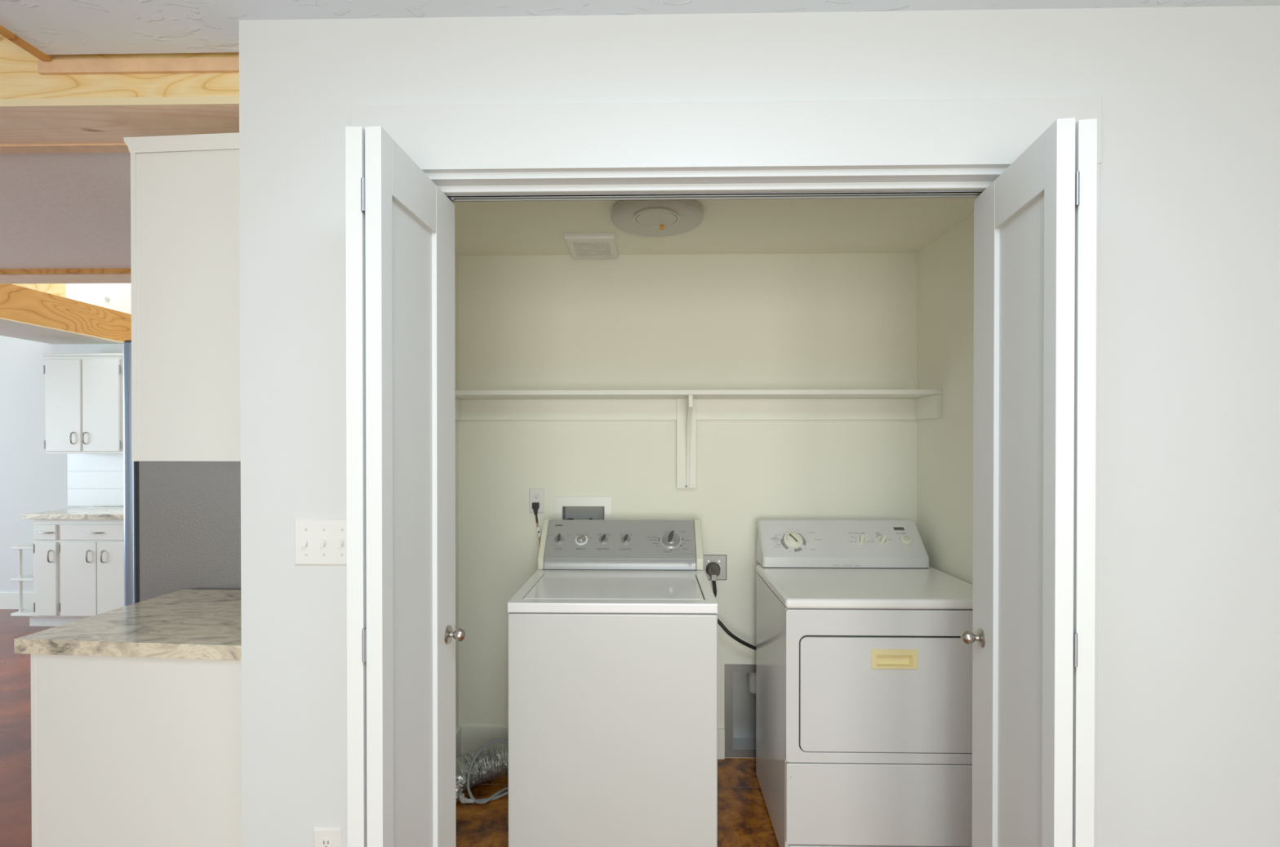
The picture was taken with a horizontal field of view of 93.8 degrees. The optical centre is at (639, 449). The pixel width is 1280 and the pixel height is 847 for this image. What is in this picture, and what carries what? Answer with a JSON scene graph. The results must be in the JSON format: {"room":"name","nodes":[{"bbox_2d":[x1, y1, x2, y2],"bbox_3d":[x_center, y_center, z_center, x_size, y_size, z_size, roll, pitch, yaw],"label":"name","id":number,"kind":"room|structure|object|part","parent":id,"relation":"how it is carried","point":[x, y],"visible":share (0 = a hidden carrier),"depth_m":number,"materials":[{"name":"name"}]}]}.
{"room":"kitchen","nodes":[
{"label":"kitchen","id":0,"kind":"room"},
{"bbox_2d":[0,152,130,268],"bbox_3d":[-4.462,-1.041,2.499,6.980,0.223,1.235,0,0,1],"label":"wall","id":1,"kind":"structure","parent":0,"point":[63,210],"depth_m":2.34,"materials":[{"name":"white paint"}]},
{"bbox_2d":[0,283,131,592],"bbox_3d":[-4.348,-0.708,5.252,7.100,4.200,0.100,0,0,1],"label":"wall","id":2,"kind":"structure","parent":0,"point":[32,480],"depth_m":5.23,"materials":[{"name":"white paint"}]},
{"bbox_2d":[0,591,34,608],"bbox_3d":[-6.409,1.319,5.247,2.980,0.145,0.014,0,0,1],"label":"baseboard","id":3,"kind":"structure","parent":2,"relation":"attached to","point":[8,600],"depth_m":5.22,"materials":[{"name":"white paint"}]},
{"bbox_2d":[11,283,65,297],"bbox_3d":[-6.399,-1.718,5.226,2.800,0.980,0.019,0,0,1],"label":"trim","id":4,"kind":"structure","parent":2,"relation":"attached to","point":[57,289],"depth_m":5.19,"materials":[{"name":"brown wood"}]},
{"bbox_2d":[41,352,123,453],"bbox_3d":[-4.385,-0.376,5.021,0.965,0.818,0.366,0,0,1],"label":"upper cabinet","id":5,"kind":"object","parent":2,"relation":"attached to","point":[84,392],"visible":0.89,"depth_m":4.87,"materials":[{"name":"white paint"}]},
{"bbox_3d":[-4.697,-0.361,4.882,0.293,0.750,0.018,0,0,1],"label":"door","id":6,"kind":"part","parent":5,"relation":"part of","materials":[{"name":"white paint"}]},
{"bbox_3d":[-4.609,-0.094,4.859,0.011,0.102,0.031,0,0,1],"label":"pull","id":7,"kind":"part","parent":5,"relation":"part of","materials":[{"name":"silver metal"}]},
{"bbox_3d":[-4.385,-0.774,5.035,0.965,0.022,0.334,0,0,1],"label":"crown moulding","id":8,"kind":"part","parent":5,"relation":"part of","materials":[{"name":"white paint"}]},
{"bbox_3d":[-4.507,-0.094,4.857,0.011,0.102,0.031,0,0,1],"label":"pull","id":9,"kind":"part","parent":5,"relation":"part of","materials":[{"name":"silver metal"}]},
{"bbox_3d":[-4.383,-0.361,4.876,0.305,0.750,0.018,0,0,1],"label":"door","id":10,"kind":"part","parent":5,"relation":"part of","materials":[{"name":"white paint"}]},
{"bbox_2d":[67,453,124,506],"bbox_3d":[-3.939,0.263,5.194,2.080,0.455,0.009,0,0,1],"label":"backsplash","id":11,"kind":"structure","parent":2,"relation":"attached to","point":[93,479],"depth_m":5.21,"materials":[{"name":"white"}]},
{"bbox_2d":[104,296,110,301],"bbox_3d":[-4.624,-1.308,5.197,0.040,0.040,0.014,0,0,1],"label":"smoke detector","id":12,"kind":"object","parent":2,"relation":"attached to","point":[106,298],"visible":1,"depth_m":5.19,"materials":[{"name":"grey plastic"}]},
{"bbox_2d":[0,284,131,343],"bbox_3d":[-4.777,-1.036,4.258,0.722,0.257,1.899,0,0,1],"label":"soffit beam","id":13,"kind":"structure","parent":0,"point":[25,313],"depth_m":4.64,"materials":[{"name":"brown wood"}]},
{"bbox_2d":[0,267,131,284],"bbox_3d":[-4.448,-1.031,3.207,6.979,0.250,0.180,0,0,1],"label":"beam","id":14,"kind":"structure","parent":0,"point":[7,276],"depth_m":3.13,"materials":[{"name":"brown wood"}]},
{"bbox_2d":[0,34,239,153],"bbox_3d":[-4.477,-1.210,1.756,6.979,0.616,0.240,0,0,1],"label":"beam","id":15,"kind":"structure","parent":0,"point":[40,113],"depth_m":1.59,"materials":[{"name":"brown wood"}]},
{"bbox_3d":[-4.475,-0.914,1.855,6.979,0.022,0.044,0,0,1],"label":"trim","id":16,"kind":"part","parent":15,"relation":"part of","materials":[{"name":"brown wood"}]},
{"bbox_2d":[37,57,239,74],"bbox_3d":[-1.288,-1.008,1.574,0.594,0.034,0.010,0,0,1],"label":"trim board","id":17,"kind":"object","parent":15,"relation":"attached to","point":[198,64],"visible":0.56,"depth_m":1.57,"materials":[{"name":"brown wood"}]},
{"bbox_2d":[0,608,778,846],"bbox_3d":[-2.480,1.466,1.067,11.000,0.100,8.420,0,0,1],"label":"floor","id":18,"kind":"structure","parent":0,"point":[744,820],"depth_m":2.47,"materials":[{"name":"wood"}]},
{"bbox_2d":[29,519,124,626],"bbox_3d":[-3.865,0.965,4.898,1.920,0.858,0.606,0,0,1],"label":"base cabinet","id":19,"kind":"object","parent":18,"relation":"on","point":[78,564],"visible":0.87,"depth_m":4.63,"materials":[{"name":"white paint"}]},
{"bbox_2d":[10,542,34,615],"bbox_3d":[-4.810,1.024,4.934,0.200,0.541,0.545,0,0,1],"label":"shelf unit","id":20,"kind":"object","parent":19,"relation":"attached to","point":[30,577],"visible":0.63,"depth_m":4.69,"materials":[{"name":"white paint"}]},
{"bbox_3d":[-4.862,1.024,4.702,0.022,0.503,0.022,0,0,1],"label":"post","id":21,"kind":"part","parent":20,"relation":"part of","materials":[{"name":"white paint"}]},
{"bbox_3d":[-4.810,0.764,4.932,0.200,0.020,0.545,0,0,1],"label":"shelf","id":22,"kind":"part","parent":20,"relation":"part of","materials":[{"name":"white paint"}]},
{"bbox_3d":[-4.810,1.285,4.935,0.200,0.020,0.545,0,0,1],"label":"shelf","id":23,"kind":"part","parent":20,"relation":"part of","materials":[{"name":"white paint"}]},
{"bbox_3d":[-4.810,1.012,4.934,0.200,0.020,0.545,0,0,1],"label":"shelf","id":24,"kind":"part","parent":20,"relation":"part of","materials":[{"name":"white paint"}]},
{"bbox_3d":[-4.609,0.640,4.646,0.177,0.121,0.018,0,0,1],"label":"drawer","id":25,"kind":"part","parent":19,"relation":"part of","materials":[{"name":"white paint"}]},
{"bbox_3d":[-4.605,1.001,4.648,0.169,0.573,0.018,0,0,1],"label":"door","id":26,"kind":"part","parent":19,"relation":"part of","materials":[{"name":"white paint"}]},
{"bbox_3d":[-4.559,0.823,4.623,0.011,0.102,0.031,0,0,1],"label":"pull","id":27,"kind":"part","parent":19,"relation":"part of","materials":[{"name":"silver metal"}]},
{"bbox_2d":[22,506,124,519],"bbox_3d":[-3.830,0.515,4.896,1.850,0.042,0.604,0,0,1],"label":"countertop","id":28,"kind":"structure","parent":19,"relation":"on","point":[91,512],"depth_m":4.61,"materials":[{"name":"stone"}]},
{"bbox_3d":[-4.348,1.001,4.643,0.283,0.573,0.018,0,0,1],"label":"door","id":29,"kind":"part","parent":19,"relation":"part of","materials":[{"name":"white paint"}]},
{"bbox_3d":[-4.257,0.824,4.617,0.011,0.102,0.031,0,0,1],"label":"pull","id":30,"kind":"part","parent":19,"relation":"part of","materials":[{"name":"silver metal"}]},
{"bbox_3d":[-4.205,0.640,4.638,0.569,0.121,0.018,0,0,1],"label":"drawer","id":31,"kind":"part","parent":19,"relation":"part of","materials":[{"name":"white paint"}]},
{"bbox_3d":[-4.142,0.824,4.615,0.011,0.102,0.031,0,0,1],"label":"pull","id":32,"kind":"part","parent":19,"relation":"part of","materials":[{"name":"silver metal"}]},
{"bbox_3d":[-4.059,1.001,4.637,0.279,0.573,0.018,0,0,1],"label":"door","id":33,"kind":"part","parent":19,"relation":"part of","materials":[{"name":"white paint"}]},
{"bbox_2d":[31,653,242,846],"bbox_3d":[-1.299,0.974,1.834,0.627,0.875,0.574,0,0,1],"label":"base cabinet","id":34,"kind":"object","parent":18,"relation":"on","point":[126,751],"visible":0.48,"depth_m":1.57,"materials":[{"name":"white paint"}]},
{"bbox_2d":[13,589,241,660],"bbox_3d":[-1.316,0.517,1.827,0.662,0.038,0.591,0,0,1],"label":"countertop","id":35,"kind":"structure","parent":34,"relation":"on","point":[182,624],"depth_m":1.64,"materials":[{"name":"stone"}]},
{"bbox_2d":[123,340,240,605],"bbox_3d":[-1.454,0.506,2.552,0.927,1.802,0.829,0,0,1],"label":"refrigerator","id":36,"kind":"object","parent":18,"relation":"on","point":[182,519],"visible":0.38,"depth_m":2.15,"materials":[{"name":"grey metal"}]},
{"bbox_3d":[-1.835,0.486,2.352,0.052,1.745,0.414,0,0,1],"label":"door","id":37,"kind":"part","parent":36,"relation":"part of","materials":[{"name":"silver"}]},
{"bbox_2d":[455,742,507,803],"bbox_3d":[-0.625,1.336,2.535,0.460,0.146,0.199,0,0,-35],"label":"duct","id":38,"kind":"object","parent":18,"relation":"on","point":[491,762],"visible":0.56,"depth_m":2.50,"materials":[{"name":"silver metal"}]},
{"bbox_2d":[458,738,507,803],"bbox_3d":[-0.578,1.322,2.493,0.357,0.175,0.161,0,0,-34],"label":"hose","id":39,"kind":"object","parent":18,"relation":"on","point":[463,799],"visible":0.73,"depth_m":2.41,"materials":[{"name":"grey"}]},
{"bbox_2d":[506,517,718,846],"bbox_3d":[-0.083,0.856,2.320,0.686,1.106,0.755,0,0,1],"label":"washing machine","id":40,"kind":"object","parent":18,"relation":"on","point":[612,639],"visible":1,"depth_m":1.95,"materials":[{"name":"white metal"}]},
{"bbox_3d":[-0.085,0.501,2.197,0.604,0.015,0.412,0,0,1],"label":"lid","id":41,"kind":"part","parent":40,"relation":"part of","materials":[{"name":"white metal"}]},
{"bbox_3d":[-0.082,0.398,2.527,0.626,0.186,0.141,0,0,1],"label":"control panel","id":42,"kind":"part","parent":40,"relation":"part of","materials":[{"name":"silver metal"}]},
{"bbox_2d":[755,519,973,846],"bbox_3d":[0.860,0.858,2.313,0.739,1.101,0.665,0,0,1],"label":"dryer","id":43,"kind":"object","parent":18,"relation":"on","point":[864,665],"visible":0.98,"depth_m":1.99,"materials":[{"name":"white metal"}]},
{"bbox_3d":[0.854,1.357,1.999,0.709,0.068,0.013,0,0,1],"label":"kick plate","id":44,"kind":"part","parent":43,"relation":"part of","materials":[{"name":"white metal"}]},
{"bbox_3d":[0.854,1.181,1.997,0.731,0.272,0.016,0,0,1],"label":"panel","id":45,"kind":"part","parent":43,"relation":"part of","materials":[{"name":"white metal"}]},
{"bbox_3d":[0.854,0.787,1.994,0.735,0.509,0.018,0,0,1],"label":"panel","id":46,"kind":"part","parent":43,"relation":"part of","materials":[{"name":"white metal"}]},
{"bbox_3d":[0.854,0.814,1.991,0.640,0.381,0.014,0,0,1],"label":"door","id":47,"kind":"part","parent":43,"relation":"part of","materials":[{"name":"white metal"}]},
{"bbox_3d":[0.842,0.693,1.982,0.152,0.065,0.004,0,0,1],"label":"handle","id":48,"kind":"part","parent":43,"relation":"part of","materials":[{"name":"beige plastic"}]},
{"bbox_2d":[454,253,458,729],"bbox_3d":[-0.889,0.183,3.346,0.132,2.440,3.586,0,0,1],"label":"wall","id":49,"kind":"structure","parent":0,"point":[455,255],"depth_m":2.73,"materials":[{"name":"white paint"}]},
{"bbox_2d":[0,765,31,766],"bbox_3d":[-4.392,1.406,2.693,7.112,0.001,0.004,0,0,1],"label":"trim","id":50,"kind":"structure","parent":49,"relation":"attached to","point":[0,766],"depth_m":2.66,"materials":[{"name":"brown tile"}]},
{"bbox_2d":[124,132,240,461],"bbox_3d":[-1.196,-0.411,1.861,0.420,0.884,0.500,0,0,1],"label":"upper cabinet","id":51,"kind":"object","parent":49,"relation":"attached to","point":[185,206],"visible":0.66,"depth_m":1.64,"materials":[{"name":"white paint"}]},
{"bbox_3d":[-1.196,-0.835,1.859,0.420,0.038,0.500,0,0,1],"label":"crown moulding","id":52,"kind":"part","parent":51,"relation":"part of","materials":[{"name":"white paint"}]},
{"bbox_2d":[455,724,461,757],"bbox_3d":[-0.839,1.341,2.159,0.014,0.137,1.200,0,0,1],"label":"baseboard","id":53,"kind":"structure","parent":49,"relation":"attached to","point":[458,731],"depth_m":2.71,"materials":[{"name":"white paint"}]},
{"bbox_2d":[0,0,1279,54],"bbox_3d":[0.696,-1.073,-0.853,4.575,0.120,4.734,0,0,1],"label":"ceiling","id":54,"kind":"structure","parent":0,"point":[53,27],"depth_m":1.40,"materials":[{"name":"white paint"}]},
{"bbox_2d":[0,25,51,61],"bbox_3d":[-1.603,-1.089,-0.796,0.024,0.168,4.738,0,0,1],"label":"board","id":55,"kind":"object","parent":54,"relation":"attached to","point":[4,32],"visible":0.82,"depth_m":1.51,"materials":[{"name":"brown wood"}]},
{"bbox_2d":[457,253,917,757],"bbox_3d":[0.270,0.186,2.790,2.207,2.440,0.120,0,0,1],"label":"wall","id":56,"kind":"structure","parent":0,"point":[793,321],"depth_m":2.73,"materials":[{"name":"white paint"}]},
{"bbox_2d":[532,502,540,547],"bbox_3d":[-0.465,0.496,2.717,0.048,0.511,0.040,0,0,1],"label":"power cord","id":57,"kind":"object","parent":56,"relation":"attached to","point":[535,505],"visible":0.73,"depth_m":2.71,"materials":[{"name":"black rubber"}]},
{"bbox_2d":[528,488,544,512],"bbox_3d":[-0.473,0.233,2.741,0.071,0.115,0.009,0,0,1],"label":"wall outlet","id":58,"kind":"object","parent":56,"relation":"attached to","point":[535,495],"visible":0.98,"depth_m":2.74,"materials":[{"name":"white plastic"}]},
{"bbox_2d":[532,492,540,510],"bbox_3d":[-0.473,0.238,2.739,0.035,0.081,0.004,0,0,1],"label":"receptacle","id":59,"kind":"object","parent":58,"relation":"attached to","point":[535,495],"depth_m":2.74,"materials":[{"name":"white plastic"}]},
{"bbox_2d":[554,496,611,519],"bbox_3d":[-0.261,0.302,2.781,0.264,0.178,0.092,0,0,1],"label":"washer supply box","id":60,"kind":"object","parent":56,"relation":"attached to","point":[565,507],"visible":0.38,"depth_m":2.74,"materials":[{"name":"white plastic"}]},
{"bbox_2d":[461,725,724,759],"bbox_3d":[-0.217,1.338,2.740,1.206,0.137,0.014,0,0,1],"label":"baseboard","id":61,"kind":"structure","parent":56,"relation":"attached to","point":[473,737],"depth_m":2.74,"materials":[{"name":"white paint"}]},
{"bbox_2d":[455,389,942,488],"bbox_3d":[0.207,-0.038,2.612,2.087,0.423,0.236,0,0,1],"label":"wall shelf","id":62,"kind":"object","parent":56,"relation":"attached to","point":[686,406],"visible":0.88,"depth_m":2.69,"materials":[{"name":"white paint"}]},
{"bbox_3d":[0.209,-0.029,2.701,0.088,0.402,0.018,0,0,1],"label":"bracket plate","id":63,"kind":"part","parent":62,"relation":"part of","materials":[{"name":"white paint"}]},
{"bbox_3d":[0.213,-0.034,2.595,0.017,0.392,0.192,0,0,1],"label":"bracket arm","id":64,"kind":"part","parent":62,"relation":"part of","materials":[{"name":"white paint"}]},
{"bbox_2d":[703,554,726,579],"bbox_3d":[0.339,0.536,2.727,0.114,0.116,0.008,0,0,1],"label":"dryer outlet","id":65,"kind":"object","parent":56,"relation":"attached to","point":[720,559],"visible":0.66,"depth_m":2.73,"materials":[{"name":"silver metal"}]},
{"bbox_2d":[706,561,719,574],"bbox_3d":[0.332,0.544,2.727,0.066,0.066,0.005,0,0,1],"label":"receptacle","id":66,"kind":"object","parent":65,"relation":"attached to","point":[707,562],"depth_m":2.73,"materials":[{"name":"grey plastic"}]},
{"bbox_2d":[706,562,755,649],"bbox_3d":[0.429,0.704,2.654,0.250,0.381,0.136,0,0,1],"label":"power cord","id":67,"kind":"object","parent":56,"relation":"attached to","point":[713,569],"visible":0.66,"depth_m":2.68,"materials":[{"name":"black rubber"}]},
{"bbox_2d":[724,663,755,757],"bbox_3d":[0.544,1.190,2.782,0.316,0.425,0.111,0,0,1],"label":"dryer vent box","id":68,"kind":"object","parent":56,"relation":"attached to","point":[740,678],"visible":0.47,"depth_m":2.78,"materials":[{"name":"silver metal"}]},
{"bbox_2d":[452,197,976,255],"bbox_3d":[0.197,-0.905,2.125,2.087,0.040,1.200,0,0,1],"label":"ceiling","id":69,"kind":"structure","parent":0,"point":[888,224],"depth_m":2.39,"materials":[{"name":"white paint"}]},
{"bbox_2d":[564,232,617,258],"bbox_3d":[-0.205,-0.877,2.590,0.208,0.022,0.270,0,0,1],"label":"ceiling vent","id":70,"kind":"object","parent":69,"relation":"in","point":[580,245],"visible":1,"depth_m":2.55,"materials":[{"name":"white plastic"}]},
{"bbox_2d":[610,199,703,236],"bbox_3d":[0.064,-0.857,2.229,0.344,0.058,0.344,0,0,1],"label":"ceiling light","id":71,"kind":"object","parent":69,"relation":"attached to","point":[648,218],"visible":0.87,"depth_m":2.16,"materials":[{"name":"grey plastic"}]},
{"bbox_2d":[239,5,1279,846],"bbox_3d":[1.035,0.194,1.458,3.987,2.440,0.115,0,0,1],"label":"wall","id":72,"kind":"structure","parent":0,"point":[1188,741],"depth_m":1.40,"materials":[{"name":"white paint"}]},
{"bbox_2d":[294,517,346,565],"bbox_3d":[-0.754,0.221,1.426,0.150,0.114,0.019,0,0,1],"label":"light switch","id":73,"kind":"object","parent":72,"relation":"attached to","point":[318,541],"visible":0.96,"depth_m":1.43,"materials":[{"name":"white plastic"}]},
{"bbox_2d":[313,826,342,846],"bbox_3d":[-0.750,0.962,1.436,0.069,0.114,0.008,0,0,1],"label":"wall outlet","id":74,"kind":"object","parent":72,"relation":"attached to","point":[323,836],"visible":1,"depth_m":1.43,"materials":[{"name":"white plastic"}]},
{"bbox_2d":[319,837,333,846],"bbox_3d":[-0.750,0.943,1.433,0.033,0.028,0.002,0,0,1],"label":"receptacle","id":75,"kind":"object","parent":74,"relation":"attached to","point":[323,842],"depth_m":1.43,"materials":[{"name":"grey plastic"}]},
{"bbox_2d":[445,190,983,201],"bbox_3d":[0.189,-0.632,1.477,1.549,0.022,0.030,0,0,1],"label":"door track","id":76,"kind":"object","parent":72,"relation":"attached to","point":[962,193],"visible":0.53,"depth_m":1.48,"materials":[{"name":"silver metal"}]},
{"bbox_2d":[345,125,466,846],"bbox_3d":[-0.497,0.391,1.332,0.138,2.017,0.380,0,0,1],"label":"door","id":77,"kind":"structure","parent":76,"relation":"hanging from","point":[402,634],"depth_m":1.24,"materials":[{"name":"white paint"}]},
{"bbox_3d":[-0.499,0.349,1.299,0.010,1.722,0.223,0,0,4],"label":"panel","id":78,"kind":"part","parent":77,"relation":"part of","materials":[{"name":"white paint"}]},
{"bbox_3d":[-0.449,0.453,1.467,0.046,0.045,0.045,0,0,4],"label":"knob","id":79,"kind":"part","parent":77,"relation":"part of","materials":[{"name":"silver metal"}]},
{"bbox_2d":[436,181,993,195],"bbox_3d":[0.191,-0.634,1.453,1.555,0.017,0.018,0,0,1],"label":"trim","id":80,"kind":"structure","parent":72,"relation":"attached to","point":[909,185],"depth_m":1.45,"materials":[{"name":"white paint"}]},
{"bbox_2d":[428,171,1003,185],"bbox_3d":[0.192,-0.647,1.472,1.555,0.008,0.120,0,0,1],"label":"trim","id":81,"kind":"structure","parent":72,"relation":"attached to","point":[936,175],"depth_m":1.42,"materials":[{"name":"white paint"}]},
{"bbox_2d":[350,97,1102,173],"bbox_3d":[0.190,-0.733,1.402,1.743,0.151,0.019,0,0,1],"label":"trim","id":82,"kind":"structure","parent":72,"relation":"attached to","point":[960,133],"depth_m":1.39,"materials":[{"name":"white paint"}]},
{"bbox_2d":[960,117,1097,846],"bbox_3d":[0.839,0.391,1.306,0.132,2.017,0.380,0,0,1],"label":"door","id":83,"kind":"structure","parent":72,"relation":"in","point":[1032,638],"depth_m":1.22,"materials":[{"name":"white paint"}]},
{"bbox_3d":[0.799,0.453,1.445,0.046,0.045,0.045,0,0,8],"label":"knob","id":84,"kind":"part","parent":83,"relation":"part of","materials":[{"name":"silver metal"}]},
{"bbox_3d":[0.814,0.349,1.270,0.010,1.722,0.223,0,0,8],"label":"panel","id":85,"kind":"part","parent":83,"relation":"part of","materials":[{"name":"white paint"}]},
{"bbox_2d":[1093,164,1100,846],"bbox_3d":[1.010,0.378,1.393,0.097,2.072,0.018,0,0,1],"label":"trim","id":86,"kind":"structure","parent":72,"relation":"attached to","point":[1098,165],"depth_m":1.38,"materials":[{"name":"white paint"}]},
{"bbox_2d":[916,211,973,584],"bbox_3d":[1.301,0.190,2.110,0.120,2.440,1.200,0,0,1],"label":"wall","id":87,"kind":"structure","parent":0,"point":[945,266],"depth_m":2.42,"materials":[{"name":"white paint"}]}
]}

